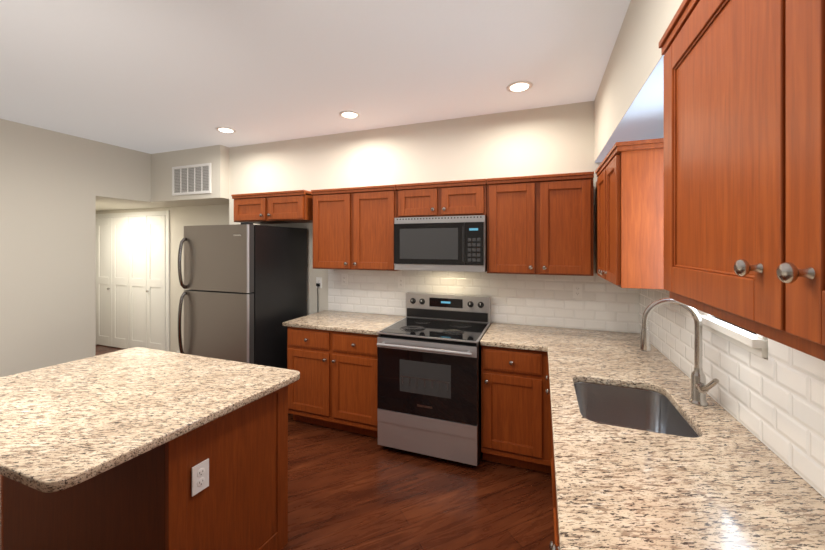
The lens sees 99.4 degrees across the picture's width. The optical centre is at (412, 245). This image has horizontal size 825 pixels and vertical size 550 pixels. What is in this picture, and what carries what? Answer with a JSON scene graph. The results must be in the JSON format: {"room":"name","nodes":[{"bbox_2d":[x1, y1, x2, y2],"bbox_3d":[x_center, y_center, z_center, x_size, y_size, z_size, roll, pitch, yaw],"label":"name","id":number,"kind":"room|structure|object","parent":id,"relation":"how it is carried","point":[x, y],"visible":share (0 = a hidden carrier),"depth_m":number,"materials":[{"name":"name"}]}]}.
{"room":"kitchen","nodes":[
{"label":"kitchen","id":0,"kind":"room"},
{"bbox_2d":[96,141,228,210],"bbox_3d":[-4.658,-0.865,4.905,5.170,0.610,1.410,0,0,20],"label":"soffit","id":1,"kind":"structure","parent":0,"point":[128,179],"depth_m":4.23,"materials":[{"name":"beige paint"}]},
{"bbox_2d":[172,163,210,195],"bbox_3d":[-2.654,-0.795,4.197,0.640,0.350,0.012,0,0,20],"label":"air vent","id":2,"kind":"object","parent":1,"relation":"in","point":[191,179],"visible":1,"depth_m":4.19,"materials":[{"name":"white plastic"}]},
{"bbox_2d":[0,345,553,549],"bbox_3d":[-3.487,1.640,1.789,9.520,0.100,6.450,0,0,20],"label":"floor","id":3,"kind":"structure","parent":0,"point":[347,490],"depth_m":2.19,"materials":[{"name":"brown wood"}]},
{"bbox_2d":[1,385,287,549],"bbox_3d":[-1.351,1.151,1.836,1.258,0.879,0.654,0,0,20],"label":"kitchen island","id":4,"kind":"object","parent":3,"relation":"on","point":[146,501],"visible":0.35,"depth_m":1.54,"materials":[{"name":"brown wood"}]},
{"bbox_2d":[0,347,299,492],"bbox_3d":[-1.438,0.693,1.673,1.447,0.034,0.997,0,0,20],"label":"island countertop","id":5,"kind":"structure","parent":4,"relation":"on","point":[66,425],"depth_m":1.48,"materials":[{"name":"stone"}]},
{"bbox_2d":[192,458,208,496],"bbox_3d":[-0.871,0.950,1.439,0.008,0.115,0.070,0,0,26],"label":"outlet","id":6,"kind":"object","parent":4,"relation":"attached to","point":[200,476],"visible":1,"depth_m":1.44,"materials":[{"name":"white plastic"}]},
{"bbox_2d":[178,222,306,368],"bbox_3d":[-1.631,0.694,3.438,0.765,1.793,0.874,0,0,20],"label":"refrigerator","id":7,"kind":"object","parent":3,"relation":"on","point":[244,295],"visible":0.67,"depth_m":3.14,"materials":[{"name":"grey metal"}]},
{"bbox_2d":[287,327,378,437],"bbox_3d":[-0.591,1.151,3.224,0.925,0.879,0.654,0,0,20],"label":"base cabinet","id":8,"kind":"object","parent":3,"relation":"on","point":[334,386],"visible":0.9,"depth_m":2.95,"materials":[{"name":"brown wood"}]},
{"bbox_2d":[283,310,405,334],"bbox_3d":[-0.596,0.693,3.235,0.947,0.034,0.636,0,0,20],"label":"countertop","id":9,"kind":"structure","parent":8,"relation":"on","point":[356,322],"depth_m":3.13,"materials":[{"name":"stone"}]},
{"bbox_2d":[377,292,490,465],"bbox_3d":[0.197,1.016,2.870,0.781,1.149,0.752,0,0,20],"label":"range","id":10,"kind":"object","parent":3,"relation":"on","point":[428,374],"visible":1,"depth_m":2.60,"materials":[{"name":"silver metal"}]},
{"bbox_2d":[481,345,550,473],"bbox_3d":[0.816,1.151,2.707,0.478,0.879,0.654,0,0,20],"label":"base cabinet","id":11,"kind":"object","parent":3,"relation":"on","point":[515,414],"visible":0.96,"depth_m":2.44,"materials":[{"name":"brown wood"}]},
{"bbox_2d":[545,375,559,549],"bbox_3d":[0.789,1.151,1.067,0.694,0.879,3.748,0,0,20],"label":"base cabinet","id":12,"kind":"object","parent":3,"relation":"on","point":[554,545],"visible":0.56,"depth_m":1.84,"materials":[{"name":"brown wood"}]},
{"bbox_2d":[480,323,824,549],"bbox_3d":[0.584,0.693,1.143,1.128,0.034,3.748,0,0,20],"label":"countertop","id":13,"kind":"structure","parent":12,"relation":"on","point":[725,480],"depth_m":1.04,"materials":[{"name":"stone"}]},
{"bbox_2d":[574,382,698,437],"bbox_3d":[0.936,0.849,1.531,0.470,0.275,0.590,0,0,20],"label":"sink basin","id":14,"kind":"object","parent":13,"relation":"in","point":[639,409],"visible":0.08,"depth_m":1.75,"materials":[{"name":"silver metal"}]},
{"bbox_2d":[640,298,718,405],"bbox_3d":[1.120,0.452,1.470,0.248,0.446,0.213,0,0,20],"label":"faucet","id":15,"kind":"object","parent":13,"relation":"on","point":[700,388],"visible":1,"depth_m":1.50,"materials":[{"name":"silver metal"}]},
{"bbox_2d":[0,0,630,153],"bbox_3d":[-3.487,-1.230,1.789,9.520,0.120,6.450,0,0,20],"label":"ceiling","id":16,"kind":"structure","parent":0,"point":[152,76],"depth_m":2.24,"materials":[{"name":"white paint"}]},
{"bbox_2d":[216,127,235,132],"bbox_3d":[-1.878,-1.166,3.525,0.184,0.008,0.184,0,0,20],"label":"recessed light","id":17,"kind":"object","parent":16,"relation":"in","point":[225,129],"visible":1,"depth_m":3.52,"materials":[{"name":"white glass"}]},
{"bbox_2d":[339,111,359,118],"bbox_3d":[-0.559,-1.166,3.115,0.184,0.008,0.184,0,0,20],"label":"recessed light","id":18,"kind":"object","parent":16,"relation":"in","point":[349,114],"visible":1,"depth_m":3.10,"materials":[{"name":"white glass"}]},
{"bbox_2d":[507,81,532,92],"bbox_3d":[0.785,-1.166,2.567,0.184,0.008,0.184,0,0,20],"label":"recessed light","id":19,"kind":"object","parent":16,"relation":"in","point":[518,86],"visible":1,"depth_m":2.55,"materials":[{"name":"white glass"}]},
{"bbox_2d":[0,101,767,376],"bbox_3d":[-3.487,0.210,1.789,9.520,2.760,6.450,0,0,20],"label":"wall","id":20,"kind":"structure","parent":0,"point":[48,212],"depth_m":3.48,"materials":[{"name":"beige paint"}]},
{"bbox_2d":[96,210,169,350],"bbox_3d":[-4.341,0.537,5.346,1.730,2.105,0.060,0,0,20],"label":"closet doors","id":21,"kind":"structure","parent":20,"relation":"in","point":[132,279],"depth_m":5.32,"materials":[{"name":"white paint"}]},
{"bbox_2d":[231,190,312,223],"bbox_3d":[-1.394,-0.392,3.647,0.905,0.284,0.414,0,0,20],"label":"upper cabinet","id":22,"kind":"object","parent":20,"relation":"attached to","point":[293,206],"visible":0.98,"depth_m":3.46,"materials":[{"name":"brown wood"}]},
{"bbox_2d":[316,277,321,287],"bbox_3d":[-0.993,0.390,3.717,0.070,0.115,0.008,0,0,20],"label":"electrical outlet","id":23,"kind":"object","parent":20,"relation":"attached to","point":[318,279],"visible":0.75,"depth_m":3.71,"materials":[{"name":"white plastic"}]},
{"bbox_2d":[316,283,319,311],"bbox_3d":[-1.010,0.843,3.703,0.056,0.895,0.031,0,0,20],"label":"power cord","id":24,"kind":"object","parent":23,"relation":"attached to","point":[317,284],"visible":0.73,"depth_m":3.70,"materials":[{"name":"black plastic"}]},
{"bbox_2d":[311,185,398,270],"bbox_3d":[-0.504,-0.158,3.341,0.878,0.752,0.374,0,0,20],"label":"upper cabinet","id":25,"kind":"object","parent":20,"relation":"attached to","point":[353,228],"visible":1,"depth_m":3.19,"materials":[{"name":"brown wood"}]},
{"bbox_2d":[396,179,486,217],"bbox_3d":[0.274,-0.391,3.055,0.772,0.286,0.374,0,0,20],"label":"upper cabinet","id":26,"kind":"object","parent":20,"relation":"attached to","point":[451,198],"visible":0.92,"depth_m":2.90,"materials":[{"name":"brown wood"}]},
{"bbox_2d":[394,215,486,271],"bbox_3d":[0.269,-0.018,3.042,0.768,0.449,0.400,0,0,20],"label":"microwave","id":27,"kind":"object","parent":26,"relation":"attached to","point":[449,243],"visible":1,"depth_m":2.85,"materials":[{"name":"silver metal"}]},
{"bbox_2d":[328,269,635,332],"bbox_3d":[0.425,0.447,3.196,2.790,0.455,0.008,0,0,20],"label":"tile backsplash","id":28,"kind":"structure","parent":20,"relation":"attached to","point":[522,299],"depth_m":3.03,"materials":[{"name":"white tile"}]},
{"bbox_2d":[341,274,347,284],"bbox_3d":[-0.700,0.345,3.600,0.070,0.115,0.008,0,0,20],"label":"electrical outlet","id":29,"kind":"object","parent":28,"relation":"attached to","point":[344,279],"visible":1,"depth_m":3.60,"materials":[{"name":"white plastic"}]},
{"bbox_2d":[398,276,404,288],"bbox_3d":[-0.108,0.352,3.383,0.070,0.115,0.008,0,0,20],"label":"electrical outlet","id":30,"kind":"object","parent":28,"relation":"attached to","point":[401,281],"visible":1,"depth_m":3.38,"materials":[{"name":"white plastic"}]},
{"bbox_2d":[573,284,581,297],"bbox_3d":[1.343,0.368,2.849,0.070,0.115,0.008,0,0,20],"label":"electrical outlet","id":31,"kind":"object","parent":28,"relation":"attached to","point":[577,290],"visible":1,"depth_m":2.85,"materials":[{"name":"white plastic"}]},
{"bbox_2d":[486,172,593,275],"bbox_3d":[0.998,-0.158,2.789,0.763,0.752,0.374,0,0,20],"label":"upper cabinet","id":32,"kind":"object","parent":20,"relation":"attached to","point":[539,224],"visible":1,"depth_m":2.64,"materials":[{"name":"brown wood"}]},
{"bbox_2d":[595,138,664,289],"bbox_3d":[1.392,-0.158,2.257,0.384,0.752,1.098,0,0,20],"label":"upper cabinet","id":33,"kind":"object","parent":20,"relation":"attached to","point":[630,216],"visible":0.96,"depth_m":1.80,"materials":[{"name":"brown wood"}]},
{"bbox_2d":[636,288,824,497],"bbox_3d":[1.112,0.423,0.949,0.008,0.504,3.750,0,0,20],"label":"tile backsplash","id":34,"kind":"structure","parent":20,"relation":"attached to","point":[774,402],"depth_m":1.19,"materials":[{"name":"white tile"}]},
{"bbox_2d":[699,312,767,357],"bbox_3d":[1.309,-0.100,1.394,0.145,0.960,0.480,0,0,20],"label":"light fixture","id":35,"kind":"structure","parent":20,"relation":"in","point":[751,342],"depth_m":1.31,"materials":[{"name":"white paint"}]},
{"bbox_2d":[594,0,682,162],"bbox_3d":[0.621,-0.920,0.065,0.320,0.500,5.750,0,0,20],"label":"soffit","id":36,"kind":"structure","parent":0,"point":[629,102],"depth_m":1.73,"materials":[{"name":"beige paint"}]},
{"bbox_2d":[659,0,824,360],"bbox_3d":[0.752,-0.248,0.517,0.384,0.836,1.220,0,0,20],"label":"upper cabinet","id":37,"kind":"object","parent":36,"relation":"attached to","point":[744,164],"visible":1,"depth_m":0.68,"materials":[{"name":"brown wood"}]}
]}

